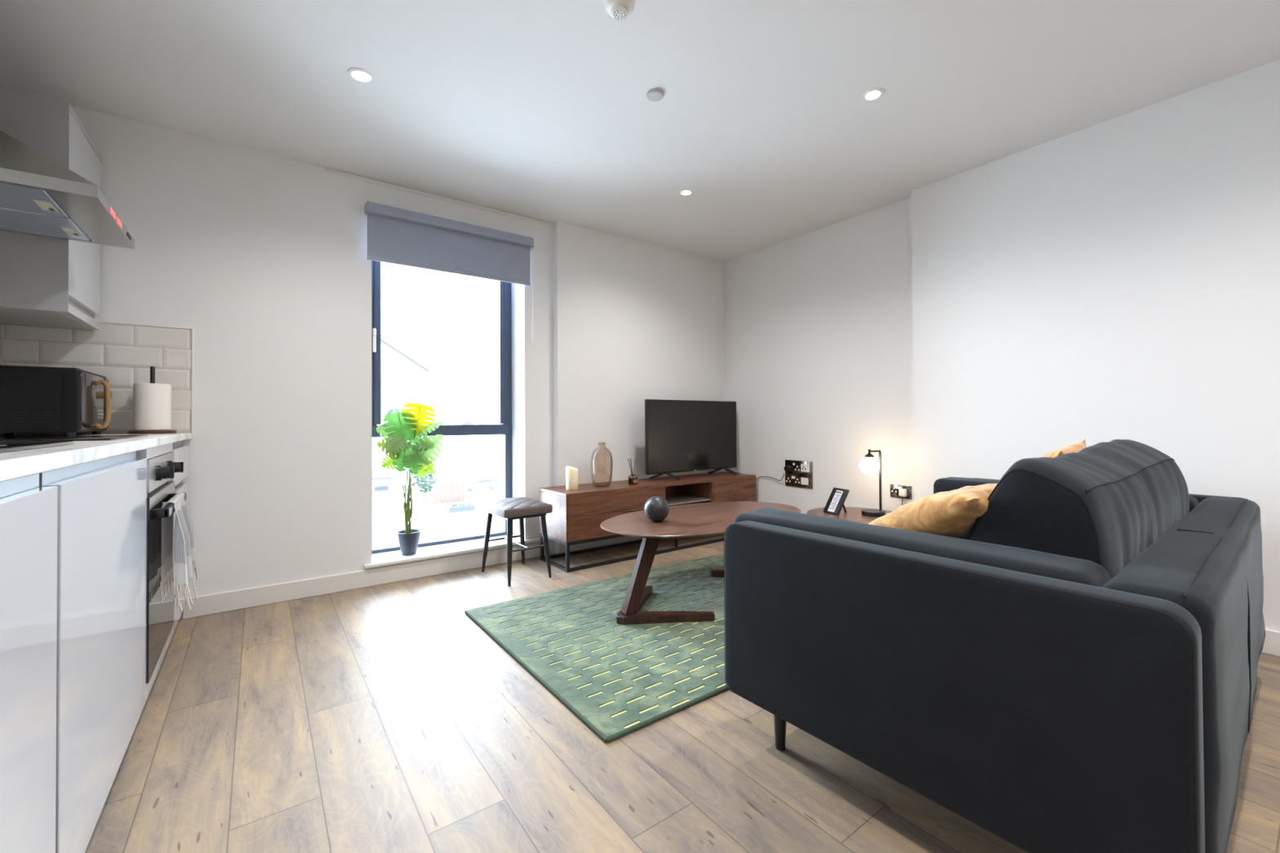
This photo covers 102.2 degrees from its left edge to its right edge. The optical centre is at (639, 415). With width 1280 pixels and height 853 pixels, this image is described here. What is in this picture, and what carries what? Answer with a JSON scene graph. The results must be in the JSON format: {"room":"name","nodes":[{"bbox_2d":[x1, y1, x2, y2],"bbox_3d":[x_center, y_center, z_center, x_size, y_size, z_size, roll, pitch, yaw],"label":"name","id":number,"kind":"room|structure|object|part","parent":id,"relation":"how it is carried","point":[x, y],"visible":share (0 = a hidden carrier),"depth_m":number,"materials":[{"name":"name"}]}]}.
{"room":"living room","nodes":[
{"label":"living room","id":0,"kind":"room"},
{"bbox_2d":[57,105,724,619],"bbox_3d":[-1.043,-0.198,3.612,4.590,2.400,0.407,0,-1,-36],"label":"wall","id":1,"kind":"structure","parent":0,"point":[262,255],"depth_m":2.87,"materials":[{"name":"paint"}]},
{"bbox_2d":[182,536,643,619],"bbox_3d":[-0.734,0.950,3.604,3.700,0.100,0.081,0,-1,-36],"label":"baseboard","id":2,"kind":"structure","parent":1,"relation":"attached to","point":[219,602],"depth_m":2.97,"materials":[{"name":"paint"}]},
{"bbox_2d":[325,168,553,226],"bbox_3d":[-1.203,-1.387,3.335,1.420,0.022,0.010,0,-1,-36],"label":"trim","id":3,"kind":"structure","parent":1,"relation":"attached to","point":[327,170],"depth_m":3.25,"materials":[{"name":"paint"}]},
{"bbox_2d":[371,260,511,553],"bbox_3d":[-1.332,-0.145,3.518,0.962,2.026,0.110,0,-1,-36],"label":"window","id":4,"kind":"structure","parent":1,"relation":"in","point":[504,304],"depth_m":3.71,"materials":[{"name":"black plastic"}]},
{"bbox_3d":[-1.662,-0.474,3.235,0.020,0.150,0.038,0,-1,-36],"label":"handle","id":5,"kind":"part","parent":4,"relation":"part of","materials":[{"name":"white plastic"}]},
{"bbox_3d":[-1.341,-0.525,3.521,0.852,1.165,0.044,0,-1,-36],"label":"sash","id":6,"kind":"part","parent":4,"relation":"part of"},
{"bbox_2d":[364,200,533,341],"bbox_3d":[-1.171,-0.879,3.310,1.049,0.716,0.074,0,-1,-36],"label":"roller blind","id":7,"kind":"object","parent":1,"relation":"attached to","point":[395,235],"visible":1,"depth_m":3.26,"materials":[{"name":"fabric"}]},
{"bbox_3d":[-0.753,-0.850,3.619,0.003,0.660,0.023,0,-1,-36],"label":"chain","id":8,"kind":"part","parent":7,"relation":"part of","materials":[{"name":"white plastic"}]},
{"bbox_2d":[364,534,550,568],"bbox_3d":[-1.201,0.879,3.473,1.208,0.024,0.325,0,-1,-36],"label":"window sill","id":9,"kind":"structure","parent":1,"relation":"attached to","point":[385,558],"depth_m":3.32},
{"bbox_2d":[376,402,444,555],"bbox_3d":[-1.441,0.391,3.241,0.403,0.950,0.206,0,-1,-36],"label":"potted plant","id":10,"kind":"object","parent":9,"relation":"on","point":[415,457],"visible":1,"depth_m":3.23,"materials":[{"name":"green plant"}]},
{"bbox_3d":[-1.480,0.365,3.228,0.055,0.770,0.025,0,-1,-36],"label":"stem","id":11,"kind":"part","parent":10,"relation":"part of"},
{"bbox_3d":[-1.489,0.433,3.243,0.065,0.635,0.020,-1,-1,23],"label":"stem","id":12,"kind":"part","parent":10,"relation":"part of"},
{"bbox_3d":[-1.463,0.445,3.212,0.025,0.611,0.040,0,-1,-36],"label":"stem","id":13,"kind":"part","parent":10,"relation":"part of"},
{"bbox_3d":[-1.467,0.480,3.215,0.029,0.541,0.055,-1,-1,42],"label":"stem","id":14,"kind":"part","parent":10,"relation":"part of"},
{"bbox_3d":[-1.471,0.510,3.234,0.087,0.481,0.009,0,-1,-6],"label":"stem","id":15,"kind":"part","parent":10,"relation":"part of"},
{"bbox_3d":[-1.456,0.460,3.227,0.038,0.580,0.013,-1,-1,38],"label":"stem","id":16,"kind":"part","parent":10,"relation":"part of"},
{"bbox_3d":[-1.466,0.391,3.255,0.030,0.721,0.077,0,-1,-36],"label":"stem","id":17,"kind":"part","parent":10,"relation":"part of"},
{"bbox_3d":[-1.446,0.795,3.234,0.140,0.142,0.140,0,-1,-36],"label":"pot","id":18,"kind":"part","parent":10,"relation":"part of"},
{"bbox_3d":[-1.431,0.495,3.225,0.063,0.510,0.017,-1,-1,40],"label":"stem","id":19,"kind":"part","parent":10,"relation":"part of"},
{"bbox_3d":[-1.449,0.445,3.254,0.012,0.610,0.041,0,-1,-19],"label":"stem","id":20,"kind":"part","parent":10,"relation":"part of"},
{"bbox_3d":[-1.450,0.423,3.265,0.019,0.655,0.061,-1,-1,25],"label":"stem","id":21,"kind":"part","parent":10,"relation":"part of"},
{"bbox_3d":[-1.439,0.535,3.260,0.048,0.431,0.037,0,-1,-36],"label":"stem","id":22,"kind":"part","parent":10,"relation":"part of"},
{"bbox_3d":[-1.435,0.480,3.252,0.008,0.541,0.042,-1,-1,31],"label":"stem","id":23,"kind":"part","parent":10,"relation":"part of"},
{"bbox_3d":[-1.427,0.510,3.238,0.066,0.481,0.042,0,-1,-36],"label":"stem","id":24,"kind":"part","parent":10,"relation":"part of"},
{"bbox_3d":[-1.427,0.338,3.267,0.091,0.826,0.048,0,-1,-36],"label":"stem","id":25,"kind":"part","parent":10,"relation":"part of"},
{"bbox_2d":[0,0,1279,262],"bbox_3d":[0.853,-1.485,1.046,4.590,0.100,6.837,0,-1,-36],"label":"ceiling","id":26,"kind":"structure","parent":0,"point":[537,109],"depth_m":2.20,"materials":[{"name":"paint"}]},
{"bbox_2d":[347,67,371,82],"bbox_3d":[-1.161,-1.409,2.140,0.086,0.006,0.086,0,-1,-36],"label":"recessed light","id":27,"kind":"object","parent":26,"relation":"in","point":[357,74],"visible":1,"depth_m":2.14,"materials":[{"name":"white plastic"}]},
{"bbox_3d":[-1.161,-1.409,2.140,0.059,0.001,0.059,0,-1,-36],"label":"bulb","id":28,"kind":"part","parent":27,"relation":"part of","materials":[{"name":"white"}]},
{"bbox_2d":[604,0,634,19],"bbox_3d":[-0.070,-1.393,1.757,0.104,0.059,0.104,0,-1,-36],"label":"smoke detector","id":29,"kind":"object","parent":26,"relation":"attached to","point":[617,9],"visible":1,"depth_m":1.74,"materials":[{"name":"white plastic"}]},
{"bbox_2d":[646,88,662,101],"bbox_3d":[0.065,-1.412,2.276,0.073,0.012,0.073,0,-1,-36],"label":"sprinkler cover","id":30,"kind":"object","parent":26,"relation":"attached to","point":[653,95],"visible":1,"depth_m":2.27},
{"bbox_2d":[679,189,693,195],"bbox_3d":[0.290,-1.406,3.254,0.086,0.006,0.086,0,-1,-36],"label":"recessed light","id":31,"kind":"object","parent":26,"relation":"in","point":[683,192],"visible":1,"depth_m":3.25,"materials":[{"name":"white plastic"}]},
{"bbox_3d":[0.290,-1.406,3.254,0.059,0.001,0.059,0,-1,-36],"label":"bulb","id":32,"kind":"part","parent":31,"relation":"part of","materials":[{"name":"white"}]},
{"bbox_2d":[862,88,883,101],"bbox_3d":[1.031,-1.420,2.285,0.086,0.006,0.086,0,-1,-36],"label":"recessed light","id":33,"kind":"object","parent":26,"relation":"in","point":[873,94],"visible":1,"depth_m":2.28,"materials":[{"name":"white plastic"}]},
{"bbox_3d":[1.031,-1.420,2.285,0.059,0.001,0.059,0,-1,-36],"label":"bulb","id":34,"kind":"part","parent":33,"relation":"part of","materials":[{"name":"white"}]},
{"bbox_2d":[84,533,1279,852],"bbox_3d":[0.965,1.013,0.888,4.590,0.100,6.507,0,-1,-36],"label":"floor","id":35,"kind":"structure","parent":0,"point":[381,718],"depth_m":1.47,"materials":[{"name":"wood"}]},
{"bbox_2d":[0,473,57,852],"bbox_3d":[-1.075,0.529,0.473,0.608,0.884,0.590,0,-1,-36],"label":"base cabinet","id":36,"kind":"object","parent":35,"relation":"on","point":[28,510],"visible":0.92,"depth_m":0.78,"materials":[{"name":"laminate"}]},
{"bbox_2d":[39,450,146,852],"bbox_3d":[-1.514,0.537,1.067,0.608,0.884,0.884,0,-1,-36],"label":"base cabinet","id":37,"kind":"object","parent":35,"relation":"on","point":[102,504],"visible":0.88,"depth_m":1.10,"materials":[{"name":"laminate"}]},
{"bbox_2d":[0,432,191,482],"bbox_3d":[-1.409,0.078,0.934,0.622,0.028,3.578,0,-1,-36],"label":"countertop","id":38,"kind":"structure","parent":37,"relation":"on","point":[18,464],"depth_m":0.97,"materials":[{"name":"stone"}]},
{"bbox_2d":[0,440,74,453],"bbox_3d":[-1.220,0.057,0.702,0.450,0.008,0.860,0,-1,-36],"label":"sink","id":39,"kind":"object","parent":38,"relation":"in","point":[4,446],"visible":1,"depth_m":1.03,"materials":[{"name":"black metal"}]},
{"bbox_2d":[0,364,111,435],"bbox_3d":[-2.402,-0.050,2.091,0.361,0.263,0.464,0,-1,-36],"label":"microwave","id":40,"kind":"object","parent":38,"relation":"on","point":[68,401],"visible":0.98,"depth_m":1.95,"materials":[{"name":"black metal"}]},
{"bbox_3d":[-2.300,-0.051,1.882,0.257,0.206,0.004,0,-1,-36],"label":"panel","id":41,"kind":"part","parent":40,"relation":"part of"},
{"bbox_3d":[-2.268,-0.058,2.138,0.008,0.224,0.348,0,-1,-36],"label":"door","id":42,"kind":"part","parent":40,"relation":"part of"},
{"bbox_3d":[-2.283,-0.048,2.194,0.049,0.207,0.018,0,-1,-36],"label":"handle","id":43,"kind":"part","parent":40,"relation":"part of","materials":[{"name":"brown wood"}]},
{"bbox_3d":[-2.399,-0.056,2.316,0.008,0.224,0.085,0,-1,-36],"label":"control panel","id":44,"kind":"part","parent":40,"relation":"part of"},
{"bbox_2d":[0,435,148,442],"bbox_3d":[-1.857,0.070,1.562,0.465,0.005,0.600,0,-1,-36],"label":"cooktop","id":45,"kind":"object","parent":38,"relation":"in","point":[101,437],"visible":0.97,"depth_m":1.51,"materials":[{"name":"black glass"}]},
{"bbox_2d":[126,366,176,434],"bbox_3d":[-2.262,-0.073,2.396,0.168,0.312,0.168,0,-1,-36],"label":"paper towel holder","id":46,"kind":"object","parent":38,"relation":"on","point":[152,368],"visible":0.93,"depth_m":2.37,"materials":[{"name":"brown wood"}]},
{"bbox_2d":[133,382,171,430],"bbox_3d":[-2.262,-0.040,2.396,0.129,0.214,0.129,0,-1,-36],"label":"paper towel roll","id":47,"kind":"object","parent":46,"relation":"on","point":[152,402],"visible":0.93,"depth_m":2.35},
{"bbox_3d":[-2.262,-0.080,2.396,0.017,0.297,0.017,0,-1,-36],"label":"rod","id":48,"kind":"part","parent":46,"relation":"part of","materials":[{"name":"black metal"}]},
{"bbox_2d":[137,442,173,700],"bbox_3d":[-1.957,0.546,1.668,0.608,0.884,0.606,0,-1,-36],"label":"housing","id":49,"kind":"object","parent":35,"relation":"on","point":[148,453],"visible":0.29,"depth_m":1.76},
{"bbox_3d":[-1.960,0.122,1.672,0.606,0.036,0.606,0,-1,-36],"label":"panel","id":50,"kind":"part","parent":49,"relation":"part of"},
{"bbox_3d":[-1.719,0.864,1.839,0.020,0.047,0.606,0,-1,-36],"label":"panel","id":51,"kind":"part","parent":49,"relation":"part of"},
{"bbox_2d":[146,451,186,684],"bbox_3d":[-1.919,0.490,1.696,0.606,0.696,0.592,0,-1,-36],"label":"oven","id":52,"kind":"object","parent":49,"relation":"in","point":[161,468],"visible":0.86,"depth_m":1.73,"materials":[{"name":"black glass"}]},
{"bbox_3d":[-1.715,0.549,1.847,0.014,0.578,0.592,0,-1,-36],"label":"door","id":53,"kind":"part","parent":52,"relation":"part of","materials":[{"name":"black glass"}]},
{"bbox_3d":[-1.717,0.194,1.850,0.014,0.104,0.592,0,-1,-36],"label":"control panel","id":54,"kind":"part","parent":52,"relation":"part of","materials":[{"name":"metal"}]},
{"bbox_3d":[-1.710,0.280,1.854,0.001,0.036,0.592,0,-1,-36],"label":"door trim","id":55,"kind":"part","parent":52,"relation":"part of","materials":[{"name":"metal"}]},
{"bbox_3d":[-1.614,0.195,1.758,0.042,0.052,0.052,0,-1,-36],"label":"knob","id":56,"kind":"part","parent":52,"relation":"part of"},
{"bbox_3d":[-1.695,0.320,1.864,0.046,0.030,0.486,0,-1,-36],"label":"handle","id":57,"kind":"part","parent":52,"relation":"part of","materials":[{"name":"black metal"}]},
{"bbox_3d":[-1.774,0.198,1.975,0.042,0.052,0.052,0,-1,-36],"label":"knob","id":58,"kind":"part","parent":52,"relation":"part of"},
{"bbox_2d":[160,493,198,611],"bbox_3d":[-1.672,0.482,1.893,0.087,0.378,0.439,0,-1,-36],"label":"tea towel","id":59,"kind":"object","parent":52,"relation":"hanging from","point":[183,541],"visible":0.98,"depth_m":1.82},
{"bbox_2d":[168,440,187,633],"bbox_3d":[-2.307,0.552,2.142,0.608,0.884,0.569,0,-1,-36],"label":"base cabinet","id":60,"kind":"object","parent":35,"relation":"on","point":[180,451],"visible":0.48,"depth_m":2.30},
{"bbox_3d":[-2.067,0.218,2.312,0.020,0.153,0.536,0,-1,-36],"label":"drawer","id":61,"kind":"part","parent":60,"relation":"part of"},
{"bbox_3d":[-2.064,0.609,2.309,0.020,0.572,0.536,0,-1,-36],"label":"door","id":62,"kind":"part","parent":60,"relation":"part of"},
{"bbox_2d":[480,497,552,586],"bbox_3d":[-0.785,0.768,3.258,0.314,0.459,0.437,0,-1,-36],"label":"stool","id":63,"kind":"object","parent":35,"relation":"on","point":[509,509],"visible":1,"depth_m":3.17,"materials":[{"name":"grey leather"}]},
{"bbox_3d":[-0.978,0.805,3.312,0.072,0.388,0.033,0,-1,-21],"label":"leg","id":64,"kind":"part","parent":63,"relation":"part of","materials":[{"name":"black metal"}]},
{"bbox_3d":[-0.769,0.801,3.043,0.033,0.388,0.079,0,-1,-7],"label":"leg","id":65,"kind":"part","parent":63,"relation":"part of","materials":[{"name":"black metal"}]},
{"bbox_3d":[-0.787,0.576,3.264,0.310,0.053,0.430,0,-1,-36],"label":"seat","id":66,"kind":"part","parent":63,"relation":"part of","materials":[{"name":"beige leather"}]},
{"bbox_3d":[-0.787,0.612,3.264,0.250,0.016,0.360,0,-1,-36],"label":"seat frame","id":67,"kind":"part","parent":63,"relation":"part of","materials":[{"name":"black metal"}]},
{"bbox_3d":[-0.787,0.544,3.264,0.294,0.012,0.414,0,-1,-36],"label":"seat","id":68,"kind":"part","parent":63,"relation":"part of","materials":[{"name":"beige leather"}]},
{"bbox_3d":[-0.790,0.806,3.456,0.033,0.387,0.062,0,-1,17],"label":"leg","id":69,"kind":"part","parent":63,"relation":"part of","materials":[{"name":"black metal"}]},
{"bbox_3d":[-0.582,0.802,3.185,0.075,0.388,0.033,0,-1,17],"label":"leg","id":70,"kind":"part","parent":63,"relation":"part of","materials":[{"name":"black metal"}]},
{"bbox_2d":[464,553,728,742],"bbox_3d":[0.288,0.978,2.637,1.937,0.014,1.319,0,-1,-36],"label":"rug","id":71,"kind":"object","parent":35,"relation":"on","point":[620,680],"visible":0.59,"depth_m":2.18,"materials":[{"name":"carpet"}]},
{"bbox_2d":[600,501,800,624],"bbox_3d":[0.369,0.765,2.871,1.315,0.416,0.750,0,-1,-36],"label":"coffee table","id":72,"kind":"object","parent":71,"relation":"on","point":[700,519],"visible":0.7,"depth_m":2.53,"materials":[{"name":"brown wood"}]},
{"bbox_3d":[0.009,0.757,2.500,0.220,0.394,0.050,0,-1,-36],"label":"leg","id":73,"kind":"part","parent":72,"relation":"part of","materials":[{"name":"brown wood"}]},
{"bbox_2d":[644,496,669,521],"bbox_3d":[0.088,0.490,2.718,0.133,0.133,0.134,0,-1,-36],"label":"decorative ball","id":74,"kind":"object","parent":72,"relation":"on","point":[656,508],"visible":1,"depth_m":2.67,"materials":[{"name":"metal"}]},
{"bbox_3d":[0.046,0.954,2.539,0.402,0.034,0.533,0,-1,-36],"label":"leg","id":75,"kind":"part","parent":72,"relation":"part of","materials":[{"name":"brown wood"}]},
{"bbox_3d":[0.737,0.956,3.049,0.402,0.034,0.533,0,-1,-36],"label":"leg","id":76,"kind":"part","parent":72,"relation":"part of","materials":[{"name":"brown wood"}]},
{"bbox_2d":[539,471,755,573],"bbox_3d":[0.143,0.749,3.953,1.792,0.499,0.399,0,-1,-36],"label":"tv stand","id":77,"kind":"object","parent":35,"relation":"on","point":[576,517],"visible":0.56,"depth_m":3.56,"materials":[{"name":"brown wood"}]},
{"bbox_3d":[-0.677,0.905,3.579,0.020,0.148,0.020,0,-1,-36],"label":"leg","id":78,"kind":"part","parent":77,"relation":"part of","materials":[{"name":"black metal"}]},
{"bbox_3d":[-0.461,0.901,3.287,0.020,0.148,0.020,0,-1,-36],"label":"leg","id":79,"kind":"part","parent":77,"relation":"part of","materials":[{"name":"black metal"}]},
{"bbox_2d":[565,466,577,489],"bbox_3d":[-0.460,0.419,3.495,0.084,0.158,0.084,0,-1,-36],"label":"candle","id":80,"kind":"object","parent":77,"relation":"on","point":[571,473],"visible":1,"depth_m":3.46,"materials":[{"name":"wax"}]},
{"bbox_2d":[591,442,613,486],"bbox_3d":[-0.271,0.344,3.660,0.156,0.309,0.152,0,-1,-36],"label":"glass vase","id":81,"kind":"object","parent":77,"relation":"on","point":[595,484],"visible":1,"depth_m":3.63,"materials":[{"name":"brown"}]},
{"bbox_3d":[-0.145,0.728,3.514,0.783,0.151,0.018,0,-1,-36],"label":"drawer","id":82,"kind":"part","parent":77,"relation":"part of","materials":[{"name":"brown wood"}]},
{"bbox_3d":[-0.146,0.582,3.516,0.783,0.135,0.018,0,-1,-36],"label":"drawer","id":83,"kind":"part","parent":77,"relation":"part of","materials":[{"name":"brown wood"}]},
{"bbox_3d":[0.141,0.904,3.957,1.784,0.189,0.383,0,-1,-36],"label":"frame","id":84,"kind":"part","parent":77,"relation":"part of","materials":[{"name":"black metal"}]},
{"bbox_2d":[627,457,637,484],"bbox_3d":[-0.052,0.404,3.759,0.070,0.188,0.069,0,-1,6],"label":"reed diffuser","id":85,"kind":"object","parent":77,"relation":"on","point":[632,481],"visible":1,"depth_m":3.74,"materials":[{"name":"brown glass"}]},
{"bbox_3d":[-0.018,0.651,3.594,0.240,0.005,0.009,0,-1,-36],"label":"handle","id":86,"kind":"part","parent":77,"relation":"part of","materials":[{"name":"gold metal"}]},
{"bbox_3d":[0.276,0.915,3.919,0.035,0.165,0.035,0,-1,-36],"label":"leg","id":87,"kind":"part","parent":77,"relation":"part of","materials":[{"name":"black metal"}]},
{"bbox_2d":[665,493,711,505],"bbox_3d":[0.260,0.660,4.052,0.475,0.008,0.353,0,-1,-36],"label":"shelf","id":88,"kind":"object","parent":77,"relation":"attached to","point":[672,499],"depth_m":4.08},
{"bbox_2d":[644,399,737,480],"bbox_3d":[0.425,0.189,4.190,0.970,0.624,0.229,0,-1,-36],"label":"television","id":89,"kind":"object","parent":77,"relation":"on","point":[681,435],"visible":1,"depth_m":4.12,"materials":[{"name":"black plastic"}]},
{"bbox_2d":[724,469,783,480],"bbox_3d":[0.930,0.457,4.337,0.588,0.163,0.208,-1,-1,27],"label":"power cable","id":90,"kind":"object","parent":89,"relation":"attached to","point":[725,469],"visible":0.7,"depth_m":4.28,"materials":[{"name":"black plastic"}]},
{"bbox_3d":[0.773,0.661,4.192,0.487,0.289,0.018,0,-1,-36],"label":"door","id":91,"kind":"part","parent":77,"relation":"part of","materials":[{"name":"brown wood"}]},
{"bbox_2d":[806,506,892,524],"bbox_3d":[1.390,0.811,3.307,0.612,0.352,0.612,0,-1,-36],"label":"side table","id":92,"kind":"object","parent":35,"relation":"on","point":[853,513],"visible":0.23,"depth_m":3.32,"materials":[{"name":"brown wood"}]},
{"bbox_2d":[822,487,849,515],"bbox_3d":[1.286,0.558,3.373,0.116,0.160,0.129,0,-1,-22],"label":"photo frame","id":93,"kind":"object","parent":92,"relation":"on","point":[837,499],"visible":1,"depth_m":3.36,"materials":[{"name":"black metal"}]},
{"bbox_2d":[859,448,885,516],"bbox_3d":[1.486,0.424,3.300,0.142,0.419,0.142,0,-1,-36],"label":"table lamp","id":94,"kind":"object","parent":92,"relation":"on","point":[868,465],"visible":0.98,"depth_m":3.28,"materials":[{"name":"black metal"}]},
{"bbox_3d":[1.468,0.321,3.303,0.117,0.117,0.117,0,-1,-36],"label":"lamp globe","id":95,"kind":"part","parent":94,"relation":"part of","materials":[{"name":"white"}]},
{"bbox_3d":[1.492,0.240,3.317,0.107,0.050,0.052,0,-1,-27],"label":"arm","id":96,"kind":"part","parent":94,"relation":"part of","materials":[{"name":"brown metal"}]},
{"bbox_3d":[1.547,0.420,3.325,0.011,0.374,0.011,0,-1,-36],"label":"stem","id":97,"kind":"part","parent":94,"relation":"part of","materials":[{"name":"black metal"}]},
{"bbox_2d":[724,439,1265,852],"bbox_3d":[1.264,0.528,1.759,1.863,0.884,1.067,0,-1,-38],"label":"sofa","id":98,"kind":"object","parent":35,"relation":"on","point":[1076,672],"visible":0.97,"depth_m":1.07,"materials":[{"name":"fabric"}]},
{"bbox_3d":[0.410,0.894,1.512,0.042,0.158,0.042,0,-1,-38],"label":"leg","id":99,"kind":"part","parent":98,"relation":"part of","materials":[{"name":"black metal"}]},
{"bbox_2d":[868,483,997,539],"bbox_3d":[0.908,0.316,1.498,0.472,0.264,0.410,0,-1,-25],"label":"cushion","id":100,"kind":"object","parent":98,"relation":"on","point":[954,513],"visible":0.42,"depth_m":1.32,"materials":[{"name":"yellow fabric"}]},
{"bbox_2d":[1042,439,1085,457],"bbox_3d":[1.520,0.295,1.931,0.437,0.412,0.224,0,-1,-38],"label":"cushion","id":101,"kind":"object","parent":98,"relation":"on","point":[1076,447],"visible":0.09,"depth_m":1.86,"materials":[{"name":"yellow fabric"}]},
{"bbox_2d":[968,439,1189,578],"bbox_3d":[1.404,0.308,1.617,1.361,0.448,0.328,0,-1,-38],"label":"cushion","id":102,"kind":"object","parent":98,"relation":"on","point":[1103,504],"depth_m":1.21,"materials":[{"name":"fabric"}]},
{"bbox_3d":[1.980,0.565,2.285,0.085,0.502,0.972,0,-1,-38],"label":"arm panel","id":103,"kind":"part","parent":98,"relation":"part of","materials":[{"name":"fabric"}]},
{"bbox_3d":[1.541,0.560,1.405,1.691,0.524,0.166,0,-1,-38],"label":"panel","id":104,"kind":"part","parent":98,"relation":"part of","materials":[{"name":"fabric"}]},
{"bbox_2d":[723,59,1279,631],"bbox_3d":[2.711,-0.234,2.139,0.298,2.400,6.420,0,-1,-36],"label":"wall","id":105,"kind":"structure","parent":0,"point":[1118,277],"depth_m":2.71,"materials":[{"name":"paint"}]},
{"bbox_2d":[785,459,813,488],"bbox_3d":[1.240,0.455,4.038,0.010,0.207,0.253,0,-1,-36],"label":"panel","id":106,"kind":"object","parent":105,"relation":"attached to","point":[801,473],"visible":1,"depth_m":4.02,"materials":[{"name":"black metal"}]},
{"bbox_2d":[783,465,791,474],"bbox_3d":[1.171,0.429,4.105,0.027,0.067,0.051,0,-1,-36],"label":"plug","id":107,"kind":"object","parent":106,"relation":"attached to","point":[788,468],"visible":1,"depth_m":4.09,"materials":[{"name":"black plastic"}]},
{"bbox_2d":[889,484,911,499],"bbox_3d":[1.715,0.499,3.395,0.008,0.084,0.140,0,-1,-36],"label":"double socket","id":108,"kind":"object","parent":105,"relation":"attached to","point":[894,488],"visible":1,"depth_m":3.40,"materials":[{"name":"silver metal"}]},
{"bbox_2d":[898,488,906,497],"bbox_3d":[1.714,0.503,3.368,0.028,0.051,0.047,0,-1,-36],"label":"plug","id":109,"kind":"object","parent":108,"relation":"attached to","point":[902,492],"visible":1,"depth_m":3.36,"materials":[{"name":"white plastic"}]},
{"bbox_2d":[1261,628,1279,657],"bbox_3d":[2.601,0.916,2.105,0.112,0.100,6.320,0,-1,-36],"label":"baseboard","id":110,"kind":"structure","parent":105,"relation":"attached to","point":[1272,640],"depth_m":2.08,"materials":[{"name":"paint"}]},
{"bbox_3d":[-0.843,-0.240,-0.440,0.100,2.400,6.487,0,-1,-36],"label":"wall","id":111,"kind":"structure","parent":0,"visible":0},
{"bbox_2d":[0,85,102,330],"bbox_3d":[-2.451,-0.792,2.084,0.305,0.803,0.522,0,-1,-36],"label":"upper cabinet","id":112,"kind":"object","parent":111,"relation":"attached to","point":[46,282],"visible":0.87,"depth_m":1.94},
{"bbox_3d":[-2.298,-0.783,1.877,0.305,0.779,0.008,0,-1,-36],"label":"panel","id":113,"kind":"part","parent":112,"relation":"part of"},
{"bbox_3d":[-2.455,-1.182,2.089,0.304,0.024,0.518,0,-1,-36],"label":"panel","id":114,"kind":"part","parent":112,"relation":"part of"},
{"bbox_3d":[-2.331,-0.409,2.159,0.020,0.033,0.488,0,-1,-36],"label":"rail","id":115,"kind":"part","parent":112,"relation":"part of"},
{"bbox_3d":[-2.333,-0.813,2.163,0.020,0.705,0.488,0,-1,-36],"label":"door","id":116,"kind":"part","parent":112,"relation":"part of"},
{"bbox_2d":[0,130,134,248],"bbox_3d":[-2.033,-1.033,1.684,0.482,0.738,0.584,0,-1,-36],"label":"extractor hood","id":117,"kind":"object","parent":111,"relation":"attached to","point":[39,196],"visible":1,"depth_m":1.62,"materials":[{"name":"metal"}]},
{"bbox_2d":[0,321,192,435],"bbox_3d":[-1.495,-0.193,1.053,0.624,0.517,3.309,0,-1,-36],"label":"backsplash","id":118,"kind":"structure","parent":111,"relation":"attached to","point":[124,353],"depth_m":2.41,"materials":[{"name":"tile"}]},
{"label":"outside","id":119,"kind":"structure","parent":0,"visible":0},
{"bbox_2d":[372,466,502,548],"bbox_3d":[-24.552,9.327,83.802,180.000,0.200,155.773,0,-1,-36],"label":"ground","id":120,"kind":"structure","parent":119,"point":[435,522],"depth_m":45.64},
{"bbox_2d":[372,472,396,530],"bbox_3d":[-22.401,6.787,40.545,5.300,4.000,4.200,0,-1,-36],"label":"store","id":121,"kind":"structure","parent":120,"relation":"on","point":[383,483],"depth_m":39.98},
{"bbox_2d":[373,485,388,491],"bbox_3d":[-19.961,5.617,39.851,1.000,0.400,0.040,0,-1,-36],"label":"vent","id":122,"kind":"object","parent":121,"relation":"attached to","point":[376,488],"depth_m":39.83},
{"bbox_2d":[382,406,402,475],"bbox_3d":[-25.447,3.979,53.300,2.076,9.903,1.946,0,-1,-13],"label":"bush","id":123,"kind":"object","parent":120,"relation":"on","point":[396,410],"visible":0.28,"depth_m":52.96,"materials":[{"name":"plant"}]},
{"bbox_2d":[372,338,429,497],"bbox_3d":[-34.315,-0.137,59.709,15.776,18.360,13.170,0,-1,-36],"label":"building","id":124,"kind":"structure","parent":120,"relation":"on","point":[402,381],"depth_m":57.23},
{"bbox_2d":[411,469,437,502],"bbox_3d":[-22.264,7.192,53.642,2.572,3.448,2.781,0,-1,-36],"label":"tree","id":125,"kind":"object","parent":120,"relation":"on","point":[420,480],"visible":0.76,"depth_m":53.17,"materials":[{"name":"green plant"}]},
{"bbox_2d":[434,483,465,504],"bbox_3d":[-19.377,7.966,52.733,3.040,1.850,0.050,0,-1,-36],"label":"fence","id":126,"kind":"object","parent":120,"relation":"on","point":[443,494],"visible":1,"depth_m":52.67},
{"bbox_2d":[448,504,475,512],"bbox_3d":[-16.395,8.573,47.560,2.300,0.500,0.200,0,-1,-36],"label":"wall","id":127,"kind":"structure","parent":120,"relation":"on","point":[465,508],"depth_m":47.45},
{"bbox_2d":[426,404,502,470],"bbox_3d":[-26.983,3.806,100.586,28.800,11.200,10.800,0,-1,-36],"label":"building","id":128,"kind":"structure","parent":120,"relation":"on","point":[464,451],"depth_m":91.68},
{"bbox_2d":[465,477,501,492],"bbox_3d":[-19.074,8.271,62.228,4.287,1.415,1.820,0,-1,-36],"label":"car","id":129,"kind":"object","parent":120,"relation":"on","point":[473,484],"visible":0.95,"depth_m":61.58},
{"bbox_3d":[-18.580,8.624,61.556,4.100,0.140,0.080,0,-1,-36],"label":"sill","id":130,"kind":"part","parent":129,"relation":"part of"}
]}

